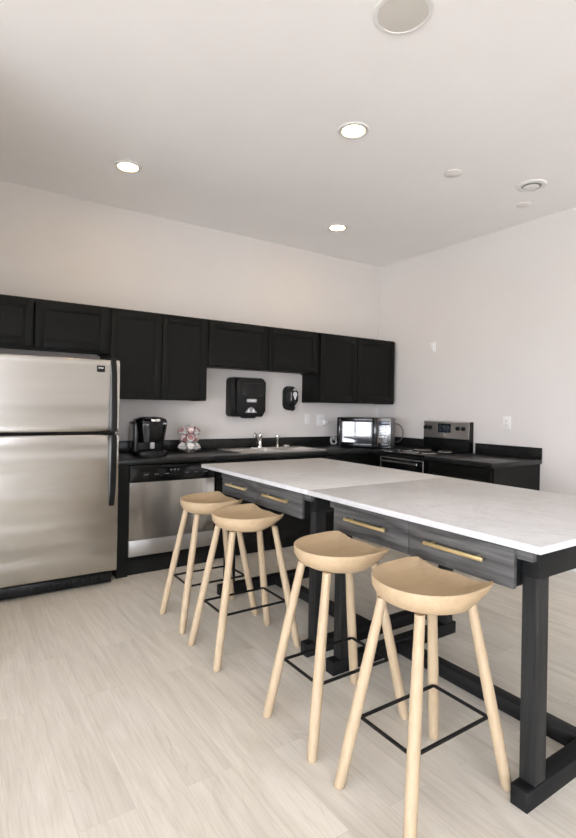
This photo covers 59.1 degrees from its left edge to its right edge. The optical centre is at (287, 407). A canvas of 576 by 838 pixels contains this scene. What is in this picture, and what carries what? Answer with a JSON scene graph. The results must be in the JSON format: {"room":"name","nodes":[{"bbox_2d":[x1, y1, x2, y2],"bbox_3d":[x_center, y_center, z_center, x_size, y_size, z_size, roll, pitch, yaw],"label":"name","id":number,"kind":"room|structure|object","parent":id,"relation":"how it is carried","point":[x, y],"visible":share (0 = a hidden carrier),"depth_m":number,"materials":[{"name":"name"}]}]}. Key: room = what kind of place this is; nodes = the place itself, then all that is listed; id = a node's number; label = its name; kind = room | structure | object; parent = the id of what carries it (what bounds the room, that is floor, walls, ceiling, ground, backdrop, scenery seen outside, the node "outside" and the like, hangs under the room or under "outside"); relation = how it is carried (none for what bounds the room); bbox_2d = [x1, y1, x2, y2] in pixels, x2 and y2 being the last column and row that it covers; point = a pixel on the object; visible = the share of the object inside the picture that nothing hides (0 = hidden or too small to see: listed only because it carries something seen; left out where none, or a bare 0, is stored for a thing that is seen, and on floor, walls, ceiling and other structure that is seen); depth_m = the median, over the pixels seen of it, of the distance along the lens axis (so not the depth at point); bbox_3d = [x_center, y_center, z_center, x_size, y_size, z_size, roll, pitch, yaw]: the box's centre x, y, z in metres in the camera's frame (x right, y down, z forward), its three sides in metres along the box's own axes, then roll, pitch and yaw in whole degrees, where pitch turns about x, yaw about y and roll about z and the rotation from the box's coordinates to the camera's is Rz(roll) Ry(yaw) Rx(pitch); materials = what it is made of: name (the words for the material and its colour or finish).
{"room":"kitchen","nodes":[
{"label":"kitchen","id":0,"kind":"room"},
{"bbox_2d":[0,180,379,440],"bbox_3d":[-3.336,-0.258,3.373,10.913,3.082,0.150,1,0,-34],"label":"wall","id":1,"kind":"structure","parent":0,"point":[54,246],"depth_m":4.88,"materials":[{"name":"paint"}]},
{"bbox_2d":[0,294,109,355],"bbox_3d":[-2.006,-0.639,3.972,1.118,0.379,0.329,1,0,-34],"label":"upper cabinet","id":2,"kind":"object","parent":1,"relation":"attached to","point":[26,323],"visible":1,"depth_m":3.93,"materials":[{"name":"black paint"}]},
{"bbox_2d":[100,307,207,400],"bbox_3d":[-1.183,-0.440,4.526,0.868,0.749,0.329,1,0,-34],"label":"upper cabinet","id":3,"kind":"object","parent":1,"relation":"attached to","point":[160,356],"visible":0.87,"depth_m":4.38,"materials":[{"name":"black paint"}]},
{"bbox_2d":[226,377,265,417],"bbox_3d":[-0.421,-0.096,5.144,0.381,0.408,0.159,1,0,-34],"label":"dispenser","id":4,"kind":"object","parent":1,"relation":"attached to","point":[245,397],"visible":1,"depth_m":5.07,"materials":[{"name":"black plastic"}]},
{"bbox_2d":[207,319,319,374],"bbox_3d":[-0.284,-0.583,5.128,1.288,0.434,0.329,1,0,-34],"label":"upper cabinet","id":5,"kind":"object","parent":1,"relation":"attached to","point":[230,345],"visible":0.98,"depth_m":4.96,"materials":[{"name":"black paint"}]},
{"bbox_2d":[119,436,423,452],"bbox_3d":[-0.055,0.373,5.017,3.311,0.102,0.785,1,0,-34],"label":"backsplash","id":6,"kind":"structure","parent":1,"relation":"attached to","point":[169,445],"depth_m":5.28,"materials":[{"name":"black stone"}]},
{"bbox_2d":[282,386,297,410],"bbox_3d":[0.027,-0.094,5.478,0.142,0.268,0.102,1,0,-34],"label":"soap dispenser","id":7,"kind":"object","parent":1,"relation":"attached to","point":[289,393],"visible":1,"depth_m":5.45,"materials":[{"name":"black plastic"}]},
{"bbox_2d":[304,414,309,423],"bbox_3d":[0.214,0.128,5.662,0.075,0.118,0.010,1,0,-34],"label":"light switch","id":8,"kind":"object","parent":1,"relation":"attached to","point":[306,416],"visible":1,"depth_m":5.66,"materials":[{"name":"white plastic"}]},
{"bbox_2d":[316,415,323,425],"bbox_3d":[0.367,0.146,5.766,0.110,0.125,0.009,1,0,-34],"label":"wall outlet","id":9,"kind":"object","parent":1,"relation":"attached to","point":[319,418],"visible":1,"depth_m":5.76,"materials":[{"name":"white plastic"}]},
{"bbox_2d":[322,420,327,424],"bbox_3d":[0.421,0.169,5.774,0.060,0.055,0.046,1,0,-34],"label":"plug adapter","id":10,"kind":"object","parent":9,"relation":"attached to","point":[324,422],"visible":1,"depth_m":5.75,"materials":[{"name":"white plastic"}]},
{"bbox_2d":[302,333,394,403],"bbox_3d":[0.707,-0.413,5.795,1.102,0.739,0.329,1,0,-34],"label":"upper cabinet","id":11,"kind":"object","parent":1,"relation":"attached to","point":[355,370],"visible":1,"depth_m":5.61,"materials":[{"name":"black paint"}]},
{"bbox_2d":[0,0,575,267],"bbox_3d":[-0.150,-1.799,-1.334,10.913,0.132,11.487,1,0,-34],"label":"ceiling","id":12,"kind":"structure","parent":0,"point":[231,112],"depth_m":3.03,"materials":[{"name":"paint"}]},
{"bbox_2d":[113,160,141,172],"bbox_3d":[-1.171,-1.761,3.719,0.201,0.012,0.201,1,0,-34],"label":"recessed light","id":13,"kind":"object","parent":12,"relation":"in","point":[127,166],"visible":1,"depth_m":3.71,"materials":[{"name":"white plastic"}]},
{"bbox_2d":[118,163,137,170],"bbox_3d":[-1.171,-1.760,3.719,0.138,0.004,0.138,1,0,-11],"label":"diffuser","id":14,"kind":"object","parent":13,"relation":"attached to","point":[121,166],"depth_m":3.71,"materials":[{"name":"white plastic"}]},
{"bbox_2d":[327,224,347,231],"bbox_3d":[0.477,-1.733,4.901,0.201,0.012,0.201,1,0,-34],"label":"recessed light","id":15,"kind":"object","parent":12,"relation":"in","point":[333,227],"visible":1,"depth_m":4.89,"materials":[{"name":"white plastic"}]},
{"bbox_2d":[330,226,344,229],"bbox_3d":[0.477,-1.732,4.901,0.138,0.004,0.138,1,0,34],"label":"diffuser","id":16,"kind":"object","parent":15,"relation":"attached to","point":[331,227],"depth_m":4.91,"materials":[{"name":"white plastic"}]},
{"bbox_2d":[337,121,369,139],"bbox_3d":[0.410,-1.734,3.187,0.201,0.012,0.201,1,0,-34],"label":"recessed light","id":17,"kind":"object","parent":12,"relation":"in","point":[354,130],"visible":1,"depth_m":3.18,"materials":[{"name":"white plastic"}]},
{"bbox_2d":[342,125,363,136],"bbox_3d":[0.410,-1.733,3.187,0.138,0.004,0.138,1,0,-11],"label":"diffuser","id":18,"kind":"object","parent":17,"relation":"attached to","point":[347,130],"depth_m":3.19,"materials":[{"name":"white plastic"}]},
{"bbox_2d":[372,0,433,35],"bbox_3d":[0.505,-1.731,2.236,0.264,0.012,0.264,1,0,-34],"label":"ceiling speaker","id":19,"kind":"object","parent":12,"relation":"attached to","point":[391,17],"visible":1,"depth_m":2.24,"materials":[{"name":"white plastic"}]},
{"bbox_2d":[515,179,547,191],"bbox_3d":[1.874,-1.702,3.918,0.224,0.025,0.224,1,0,-34],"label":"ceiling vent","id":20,"kind":"object","parent":12,"relation":"in","point":[531,185],"visible":1,"depth_m":3.89,"materials":[{"name":"white plastic"}]},
{"bbox_2d":[0,536,575,837],"bbox_3d":[-0.205,1.396,-1.334,10.913,0.120,11.487,1,0,-34],"label":"floor","id":21,"kind":"structure","parent":0,"point":[112,725],"depth_m":2.13,"materials":[{"name":"wood"}]},
{"bbox_2d":[0,353,119,600],"bbox_3d":[-1.788,0.467,3.840,0.815,1.685,0.754,1,0,-34],"label":"refrigerator","id":22,"kind":"object","parent":21,"relation":"on","point":[59,416],"visible":1,"depth_m":3.56,"materials":[{"name":"silver metal"}]},
{"bbox_2d":[112,465,128,578],"bbox_3d":[-1.447,0.878,4.184,0.086,0.874,0.610,1,0,-34],"label":"filler panel","id":23,"kind":"object","parent":21,"relation":"on","point":[121,571],"visible":0.36,"depth_m":3.93,"materials":[{"name":"black paint"}]},
{"bbox_2d":[127,461,214,575],"bbox_3d":[-1.094,0.887,4.392,0.724,0.868,0.598,1,0,-34],"label":"dishwasher","id":24,"kind":"object","parent":21,"relation":"on","point":[156,491],"visible":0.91,"depth_m":4.11,"materials":[{"name":"silver metal"}]},
{"bbox_2d":[159,491,257,633],"bbox_3d":[-0.502,0.952,3.269,0.538,0.757,0.384,1,0,-34],"label":"bar stool","id":25,"kind":"object","parent":21,"relation":"on","point":[204,503],"visible":0.88,"depth_m":3.25,"materials":[{"name":"beige wood"}]},
{"bbox_2d":[188,503,300,671],"bbox_3d":[-0.238,0.957,2.850,0.538,0.757,0.384,1,0,-34],"label":"bar stool","id":26,"kind":"object","parent":21,"relation":"on","point":[249,517],"visible":1,"depth_m":2.83,"materials":[{"name":"beige wood"}]},
{"bbox_2d":[212,455,322,558],"bbox_3d":[-0.314,0.897,4.947,1.182,0.874,0.615,1,0,-34],"label":"base cabinet","id":27,"kind":"object","parent":21,"relation":"on","point":[290,528],"visible":0.25,"depth_m":4.71,"materials":[{"name":"black paint"}]},
{"bbox_2d":[118,436,423,464],"bbox_3d":[-0.053,0.394,5.013,3.311,0.142,0.795,1,0,-34],"label":"countertop","id":28,"kind":"structure","parent":27,"relation":"on","point":[209,451],"depth_m":4.96,"materials":[{"name":"black stone"}]},
{"bbox_2d":[130,416,166,455],"bbox_3d":[-1.188,0.240,4.355,0.294,0.330,0.311,1,0,-26],"label":"coffee maker","id":29,"kind":"object","parent":28,"relation":"on","point":[147,433],"visible":1,"depth_m":4.26,"materials":[{"name":"black plastic"}]},
{"bbox_2d":[141,449,161,452],"bbox_3d":[-1.155,0.368,4.298,0.172,0.015,0.134,1,0,-34],"label":"drip tray","id":30,"kind":"object","parent":29,"relation":"on","point":[142,450],"depth_m":4.26,"materials":[{"name":"plastic"}]},
{"bbox_2d":[178,424,200,452],"bbox_3d":[-0.903,0.283,4.648,0.208,0.254,0.208,1,0,-34],"label":"pod carousel","id":31,"kind":"object","parent":28,"relation":"on","point":[187,451],"visible":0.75,"depth_m":4.59,"materials":[{"name":"silver metal"}]},
{"bbox_2d":[179,442,185,449],"bbox_3d":[-0.954,0.351,4.592,0.065,0.070,0.069,1,0,22],"label":"pod","id":32,"kind":"object","parent":31,"relation":"in","point":[182,443],"visible":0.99,"depth_m":4.58,"materials":[{"name":"white plastic"}]},
{"bbox_2d":[179,427,186,433],"bbox_3d":[-0.952,0.211,4.592,0.065,0.070,0.069,1,0,22],"label":"pod","id":33,"kind":"object","parent":31,"relation":"in","point":[183,429],"visible":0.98,"depth_m":4.58,"materials":[{"name":"plastic"}]},
{"bbox_2d":[187,435,193,441],"bbox_3d":[-0.878,0.280,4.595,0.065,0.070,0.069,1,0,-4],"label":"pod","id":34,"kind":"object","parent":31,"relation":"in","point":[188,436],"visible":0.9,"depth_m":4.58,"materials":[{"name":"plastic"}]},
{"bbox_2d":[187,427,194,433],"bbox_3d":[-0.878,0.212,4.577,0.065,0.070,0.069,1,0,-38],"label":"pod","id":35,"kind":"object","parent":31,"relation":"in","point":[191,430],"visible":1,"depth_m":4.57,"materials":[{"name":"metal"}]},
{"bbox_2d":[187,443,194,449],"bbox_3d":[-0.880,0.352,4.577,0.065,0.070,0.069,1,0,-38],"label":"pod","id":36,"kind":"object","parent":31,"relation":"in","point":[190,446],"visible":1,"depth_m":4.57,"materials":[{"name":"white plastic"}]},
{"bbox_2d":[194,427,200,433],"bbox_3d":[-0.827,0.213,4.640,0.069,0.070,0.065,1,0,26],"label":"pod","id":37,"kind":"object","parent":31,"relation":"in","point":[197,430],"visible":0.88,"depth_m":4.62,"materials":[{"name":"white plastic"}]},
{"bbox_2d":[250,431,268,447],"bbox_3d":[-0.305,0.327,5.158,0.118,0.174,0.270,1,0,33],"label":"faucet","id":38,"kind":"object","parent":28,"relation":"on","point":[259,436],"visible":1,"depth_m":5.16,"materials":[{"name":"silver metal"}]},
{"bbox_2d":[218,446,325,453],"bbox_3d":[-0.161,0.505,5.076,0.975,0.179,0.490,1,0,-34],"label":"sink","id":39,"kind":"object","parent":28,"relation":"in","point":[281,448],"visible":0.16,"depth_m":5.08,"materials":[{"name":"metal"}]},
{"bbox_2d":[275,435,278,446],"bbox_3d":[-0.111,0.352,5.310,0.048,0.130,0.048,1,0,-34],"label":"sprayer","id":40,"kind":"object","parent":39,"relation":"attached to","point":[277,436],"visible":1,"depth_m":5.30,"materials":[{"name":"silver metal"}]},
{"bbox_2d":[330,436,336,444],"bbox_3d":[0.539,0.379,5.794,0.135,0.108,0.054,1,0,-16],"label":"power cord","id":41,"kind":"object","parent":28,"relation":"on","point":[334,438],"visible":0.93,"depth_m":5.78,"materials":[{"name":"black plastic"}]},
{"bbox_2d":[337,417,403,448],"bbox_3d":[0.950,0.278,5.754,0.656,0.328,0.621,1,0,20],"label":"microwave","id":42,"kind":"object","parent":28,"relation":"on","point":[374,432],"visible":1,"depth_m":5.49,"materials":[{"name":"silver metal"}]},
{"bbox_2d":[201,458,444,657],"bbox_3d":[0.183,0.886,3.482,1.105,0.914,1.317,1,0,-34],"label":"island table","id":43,"kind":"object","parent":21,"relation":"on","point":[282,486],"visible":0.66,"depth_m":3.15,"materials":[{"name":"white stone"}]},
{"bbox_2d":[263,531,408,762],"bbox_3d":[0.213,0.965,2.204,0.538,0.757,0.384,1,0,-34],"label":"bar stool","id":44,"kind":"object","parent":21,"relation":"on","point":[329,552],"visible":1,"depth_m":2.19,"materials":[{"name":"beige wood"}]},
{"bbox_2d":[323,453,370,531],"bbox_3d":[0.445,0.910,5.457,0.643,0.874,0.615,1,0,-34],"label":"base cabinet","id":45,"kind":"object","parent":21,"relation":"on","point":[364,458],"visible":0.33,"depth_m":5.18,"materials":[{"name":"black paint"}]},
{"bbox_2d":[371,453,382,466],"bbox_3d":[0.945,0.920,5.340,0.053,0.872,0.217,1,0,-34],"label":"filler panel","id":46,"kind":"object","parent":21,"relation":"on","point":[375,458],"visible":0.04,"depth_m":5.34,"materials":[{"name":"black paint"}]},
{"bbox_2d":[334,557,511,837],"bbox_3d":[0.485,0.969,1.800,0.538,0.757,0.384,1,0,-34],"label":"bar stool","id":47,"kind":"object","parent":21,"relation":"on","point":[412,584],"visible":1,"depth_m":1.78,"materials":[{"name":"brown wood"}]},
{"bbox_2d":[380,420,473,473],"bbox_3d":[1.371,0.752,5.131,0.769,1.222,0.582,1,0,-34],"label":"range","id":48,"kind":"object","parent":21,"relation":"on","point":[440,437],"visible":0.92,"depth_m":5.13,"materials":[{"name":"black metal"}]},
{"bbox_2d":[381,449,464,457],"bbox_3d":[1.375,0.458,5.133,0.638,0.023,0.578,1,0,-34],"label":"cooktop","id":49,"kind":"object","parent":48,"relation":"in","point":[400,453],"depth_m":5.06,"materials":[{"name":"black glass"}]},
{"bbox_2d":[308,477,575,813],"bbox_3d":[0.898,0.898,2.417,1.105,0.914,1.240,1,0,-34],"label":"island table","id":50,"kind":"object","parent":21,"relation":"on","point":[511,537],"visible":0.98,"depth_m":2.01,"materials":[{"name":"white stone"}]},
{"bbox_2d":[428,461,539,490],"bbox_3d":[1.764,0.932,4.631,0.702,0.874,0.680,1,0,-34],"label":"base cabinet","id":51,"kind":"object","parent":21,"relation":"on","point":[525,476],"visible":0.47,"depth_m":4.38,"materials":[{"name":"black paint"}]},
{"bbox_2d":[425,443,541,467],"bbox_3d":[1.764,0.424,4.614,0.738,0.142,0.703,1,0,-34],"label":"countertop","id":52,"kind":"structure","parent":51,"relation":"on","point":[485,455],"depth_m":4.59,"materials":[{"name":"black stone"}]},
{"bbox_2d":[378,207,575,495],"bbox_3d":[4.290,-0.129,1.666,0.150,3.082,11.187,1,0,-34],"label":"wall","id":53,"kind":"structure","parent":0,"point":[498,308],"depth_m":4.93,"materials":[{"name":"paint"}]},
{"bbox_2d":[430,342,435,352],"bbox_3d":[1.583,-0.651,5.566,0.010,0.115,0.075,1,0,-34],"label":"thermostat","id":54,"kind":"object","parent":53,"relation":"attached to","point":[432,345],"visible":1,"depth_m":5.56,"materials":[{"name":"white plastic"}]},
{"bbox_2d":[503,416,510,429],"bbox_3d":[2.072,0.147,4.819,0.009,0.125,0.080,1,0,-34],"label":"wall outlet","id":55,"kind":"object","parent":53,"relation":"attached to","point":[506,419],"visible":1,"depth_m":4.81,"materials":[{"name":"white plastic"}]},
{"bbox_2d":[475,443,541,458],"bbox_3d":[2.068,0.410,4.806,0.020,0.102,0.683,1,0,-34],"label":"backsplash","id":56,"kind":"structure","parent":53,"relation":"attached to","point":[481,448],"depth_m":4.77,"materials":[{"name":"black stone"}]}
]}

